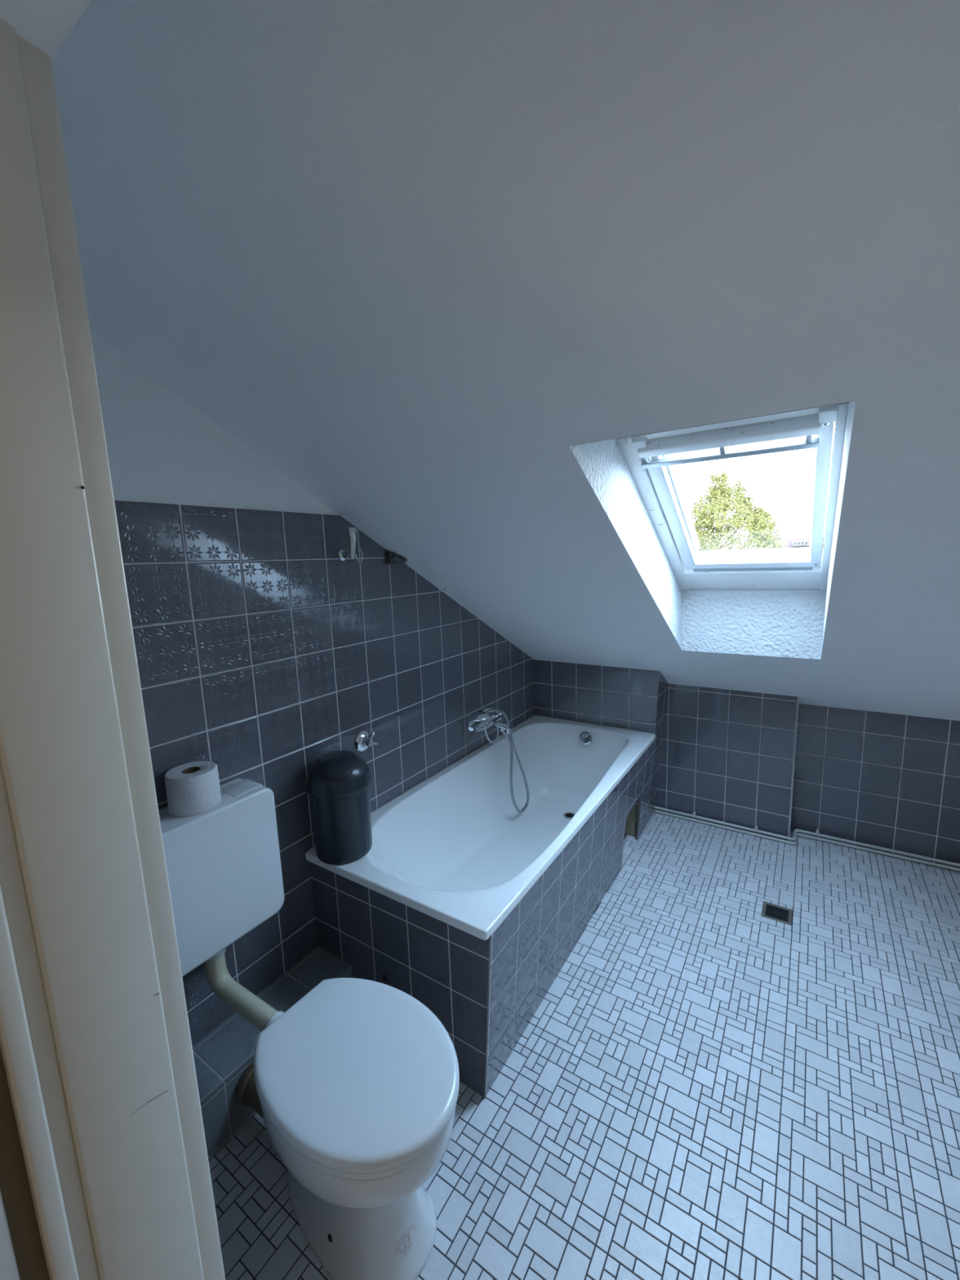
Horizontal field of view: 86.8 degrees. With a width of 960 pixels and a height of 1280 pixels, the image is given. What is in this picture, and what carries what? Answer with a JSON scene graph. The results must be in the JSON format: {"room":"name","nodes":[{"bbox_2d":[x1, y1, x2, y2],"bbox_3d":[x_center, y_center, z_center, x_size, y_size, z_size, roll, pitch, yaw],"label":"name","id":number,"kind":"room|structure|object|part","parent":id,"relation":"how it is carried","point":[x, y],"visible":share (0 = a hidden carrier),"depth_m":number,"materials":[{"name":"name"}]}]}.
{"room":"bathroom","nodes":[
{"label":"bathroom","id":0,"kind":"room"},
{"bbox_2d":[0,0,91,58],"bbox_3d":[0.079,0.136,0.211,2.860,2.600,0.128,4,11,33],"label":"ceiling","id":1,"kind":"structure","parent":0,"point":[45,24],"depth_m":0.45,"materials":[{"name":"white paint"}]},
{"bbox_2d":[0,18,225,1279],"bbox_3d":[-0.086,0.422,0.319,1.140,2.013,0.212,4,11,33],"label":"door frame","id":2,"kind":"structure","parent":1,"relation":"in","point":[105,1174],"depth_m":0.52,"materials":[{"name":"beige paint"}]},
{"bbox_3d":[-0.547,0.436,0.515,0.156,1.953,0.027,4,11,33],"label":"casing","id":3,"kind":"part","parent":2,"relation":"part of","materials":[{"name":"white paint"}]},
{"bbox_3d":[-0.478,0.433,0.522,0.064,1.953,0.020,4,11,33],"label":"casing","id":4,"kind":"part","parent":2,"relation":"part of","materials":[{"name":"beige paint"}]},
{"bbox_2d":[90,331,534,1046],"bbox_3d":[-0.268,0.057,2.189,0.120,2.154,2.786,4,11,33],"label":"wall","id":5,"kind":"structure","parent":0,"point":[263,654],"depth_m":1.53,"materials":[{"name":"grey tile"}]},
{"bbox_2d":[158,778,284,1031],"bbox_3d":[-0.625,0.703,1.272,0.351,0.558,0.368,4,11,33],"label":"toilet cistern","id":6,"kind":"object","parent":5,"relation":"attached to","point":[223,861],"visible":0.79,"depth_m":1.30,"materials":[{"name":"white plastic"}]},
{"bbox_2d":[164,760,221,816],"bbox_3d":[-0.727,0.374,1.288,0.118,0.096,0.118,4,11,33],"label":"toilet roll","id":7,"kind":"object","parent":6,"relation":"on","point":[193,788],"visible":1,"depth_m":1.25,"materials":[{"name":"paper"}]},
{"bbox_3d":[-0.654,0.407,1.392,0.080,0.009,0.080,4,11,33],"label":"flush plate","id":8,"kind":"part","parent":6,"relation":"part of","materials":[{"name":"white plastic"}]},
{"bbox_2d":[337,527,363,563],"bbox_3d":[-0.437,-0.316,1.702,0.086,0.117,0.045,4,11,33],"label":"holder","id":9,"kind":"object","parent":5,"relation":"attached to","point":[343,555],"visible":1,"depth_m":1.68,"materials":[{"name":"silver metal"}]},
{"bbox_2d":[346,527,356,558],"bbox_3d":[-0.423,-0.321,1.683,0.033,0.102,0.031,4,11,33],"label":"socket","id":10,"kind":"object","parent":9,"relation":"attached to","point":[351,531],"depth_m":1.67,"materials":[{"name":"white plastic"}]},
{"bbox_2d":[355,730,377,751],"bbox_3d":[-0.412,0.372,1.852,0.045,0.078,0.078,4,11,33],"label":"valve","id":11,"kind":"object","parent":5,"relation":"attached to","point":[363,740],"visible":1,"depth_m":1.84,"materials":[{"name":"silver metal"}]},
{"bbox_3d":[-0.405,0.373,1.847,0.029,0.025,0.025,4,11,33],"label":"stem","id":12,"kind":"part","parent":11,"relation":"part of","materials":[{"name":"silver metal"}]},
{"bbox_3d":[-0.392,0.363,1.857,0.013,0.054,0.044,4,11,33],"label":"handle","id":13,"kind":"part","parent":11,"relation":"part of","materials":[{"name":"silver metal"}]},
{"bbox_2d":[385,551,408,564],"bbox_3d":[-0.316,-0.311,1.927,0.086,0.044,0.031,-8,11,-34],"label":"rod bracket","id":14,"kind":"object","parent":5,"relation":"attached to","point":[392,557],"visible":1,"depth_m":1.91,"materials":[{"name":"grey plastic"}]},
{"bbox_2d":[392,552,406,562],"bbox_3d":[-0.308,-0.312,1.927,0.059,0.040,0.031,-6,10,-24],"label":"socket","id":15,"kind":"object","parent":14,"relation":"attached to","point":[396,557],"depth_m":1.92,"materials":[{"name":"grey plastic"}]},
{"bbox_2d":[466,710,511,743],"bbox_3d":[0.064,0.428,2.481,0.166,0.174,0.210,4,11,33],"label":"mixer","id":16,"kind":"object","parent":5,"relation":"attached to","point":[495,717],"visible":0.91,"depth_m":2.46,"materials":[{"name":"silver metal"}]},
{"bbox_3d":[0.054,0.452,2.490,0.017,0.125,0.138,4,11,33],"label":"lever","id":17,"kind":"part","parent":16,"relation":"part of","materials":[{"name":"silver metal"}]},
{"bbox_2d":[466,707,529,813],"bbox_3d":[0.113,0.598,2.458,0.390,0.582,0.110,-9,11,-37],"label":"shower","id":18,"kind":"object","parent":16,"relation":"on","point":[483,714],"visible":0.95,"depth_m":2.49,"materials":[{"name":"silver metal"}]},
{"bbox_3d":[0.037,0.334,2.396,0.029,0.036,0.105,4,11,33],"label":"handle","id":19,"kind":"part","parent":18,"relation":"part of","materials":[{"name":"silver metal"}]},
{"bbox_3d":[0.097,0.418,2.482,0.101,0.047,0.028,2,10,23],"label":"spout","id":20,"kind":"part","parent":16,"relation":"part of","materials":[{"name":"silver metal"}]},
{"bbox_2d":[51,0,959,720],"bbox_3d":[0.858,-0.355,1.359,2.860,1.972,3.287,4,11,33],"label":"ceiling","id":21,"kind":"structure","parent":0,"point":[412,257],"depth_m":0.74,"materials":[{"name":"white paint"}]},
{"bbox_2d":[569,400,855,659],"bbox_3d":[0.753,-0.249,1.533,0.536,0.803,1.263,4,11,33],"label":"window","id":22,"kind":"structure","parent":21,"relation":"attached to","point":[737,601],"depth_m":1.71,"materials":[{"name":"white paint"}]},
{"bbox_3d":[0.439,-0.537,1.389,0.032,0.045,0.055,4,11,33],"label":"hinge plate","id":23,"kind":"part","parent":22,"relation":"part of","materials":[{"name":"white paint"}]},
{"bbox_3d":[1.009,-0.302,1.901,0.446,0.074,0.096,4,11,33],"label":"rail","id":24,"kind":"part","parent":22,"relation":"part of","materials":[{"name":"white paint"}]},
{"bbox_3d":[0.789,-0.515,1.151,0.036,0.040,0.046,4,11,33],"label":"hinge plate","id":25,"kind":"part","parent":22,"relation":"part of","materials":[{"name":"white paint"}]},
{"bbox_2d":[208,798,959,1279],"bbox_3d":[0.860,1.275,1.539,2.620,0.120,2.836,4,11,33],"label":"floor","id":26,"kind":"structure","parent":0,"point":[706,1086],"depth_m":1.37,"materials":[{"name":"white tile"}]},
{"bbox_2d":[192,946,352,1161],"bbox_3d":[-0.679,1.196,1.415,0.166,0.178,0.717,4,11,33],"label":"tiled ledge","id":27,"kind":"object","parent":26,"relation":"on","point":[221,1058],"visible":0.4,"depth_m":1.38,"materials":[{"name":"tile"}]},
{"bbox_2d":[253,977,459,1279],"bbox_3d":[-0.257,1.097,1.119,0.478,0.438,0.355,4,11,33],"label":"toilet","id":28,"kind":"object","parent":26,"relation":"on","point":[357,1081],"visible":1,"depth_m":1.03,"materials":[{"name":"white ceramic"}]},
{"bbox_2d":[236,1061,262,1118],"bbox_3d":[-0.520,1.184,1.310,0.214,0.108,0.108,4,11,33],"label":"pipe","id":29,"kind":"object","parent":28,"relation":"attached to","point":[247,1095],"visible":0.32,"depth_m":1.31,"materials":[{"name":"beige plastic"}]},
{"bbox_3d":[-0.259,0.894,1.083,0.466,0.026,0.355,4,11,33],"label":"lid","id":30,"kind":"part","parent":28,"relation":"part of","materials":[{"name":"white plastic"}]},
{"bbox_3d":[-0.259,0.918,1.087,0.460,0.018,0.348,4,11,33],"label":"seat","id":31,"kind":"part","parent":28,"relation":"part of","materials":[{"name":"white plastic"}]},
{"bbox_3d":[-0.260,1.121,1.125,0.468,0.390,0.344,4,11,33],"label":"bowl","id":32,"kind":"part","parent":28,"relation":"part of","materials":[{"name":"white ceramic"}]},
{"bbox_2d":[310,727,663,1098],"bbox_3d":[0.243,0.852,2.298,0.711,0.517,1.854,4,11,33],"label":"tub surround","id":33,"kind":"object","parent":26,"relation":"on","point":[485,994],"visible":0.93,"depth_m":1.55,"materials":[{"name":"grey tile"}]},
{"bbox_3d":[-0.262,0.991,1.536,0.709,0.517,0.001,4,11,33],"label":"panel","id":34,"kind":"part","parent":33,"relation":"part of","materials":[{"name":"grey tile"}]},
{"bbox_2d":[305,715,655,940],"bbox_3d":[0.177,0.787,2.192,0.709,0.396,1.660,4,11,33],"label":"bathtub","id":35,"kind":"object","parent":33,"relation":"in","point":[454,848],"visible":0.89,"depth_m":2.25,"materials":[{"name":"white ceramic"}]},
{"bbox_2d":[306,750,372,864],"bbox_3d":[-0.452,0.528,1.649,0.202,0.333,0.202,4,11,33],"label":"bin","id":36,"kind":"object","parent":35,"relation":"on","point":[338,784],"visible":1,"depth_m":1.58,"materials":[{"name":"plastic"}]},
{"bbox_3d":[-0.455,0.417,1.631,0.202,0.104,0.202,4,11,33],"label":"lid","id":37,"kind":"part","parent":36,"relation":"part of","materials":[{"name":"plastic"}]},
{"bbox_3d":[0.520,0.871,2.120,0.035,0.517,1.852,4,11,33],"label":"panel","id":38,"kind":"part","parent":33,"relation":"part of","materials":[{"name":"grey tile"}]},
{"bbox_2d":[624,802,635,835],"bbox_3d":[0.741,0.886,2.702,0.171,0.282,0.014,4,11,33],"label":"board","id":39,"kind":"object","parent":33,"relation":"on","point":[630,822],"visible":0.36,"depth_m":2.67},
{"bbox_2d":[761,901,792,925],"bbox_3d":[1.215,1.117,2.078,0.105,0.006,0.104,4,11,33],"label":"floor drain","id":40,"kind":"object","parent":26,"relation":"on","point":[771,911],"visible":1,"depth_m":2.08,"materials":[{"name":"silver metal"}]},
{"bbox_2d":[533,659,959,868],"bbox_3d":[1.550,0.588,2.529,2.620,0.877,0.452,4,11,33],"label":"wall","id":41,"kind":"structure","parent":0,"point":[778,764],"depth_m":2.58,"materials":[{"name":"grey tile"}]},
{"bbox_2d":[653,809,959,871],"bbox_3d":[1.850,1.024,2.427,1.956,0.024,0.122,4,11,33],"label":"pipe","id":42,"kind":"object","parent":41,"relation":"attached to","point":[794,842],"visible":0.91,"depth_m":2.56,"materials":[{"name":"white metal"}]},
{"label":"outside","id":43,"kind":"structure","parent":0,"visible":0},
{"label":"ground","id":44,"kind":"structure","parent":43,"visible":0},
{"bbox_2d":[688,465,787,551],"bbox_3d":[7.091,1.337,15.400,5.015,12.968,3.731,0,9,9],"label":"tree","id":45,"kind":"object","parent":44,"relation":"on","point":[707,516],"visible":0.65,"depth_m":14.69,"materials":[{"name":"green plant"}]},
{"bbox_2d":[778,537,824,553],"bbox_3d":[34.950,-5.413,56.315,6.137,11.502,10.516,4,11,33],"label":"house","id":46,"kind":"structure","parent":44,"relation":"on","point":[800,542],"depth_m":53.20,"materials":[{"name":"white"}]}
]}

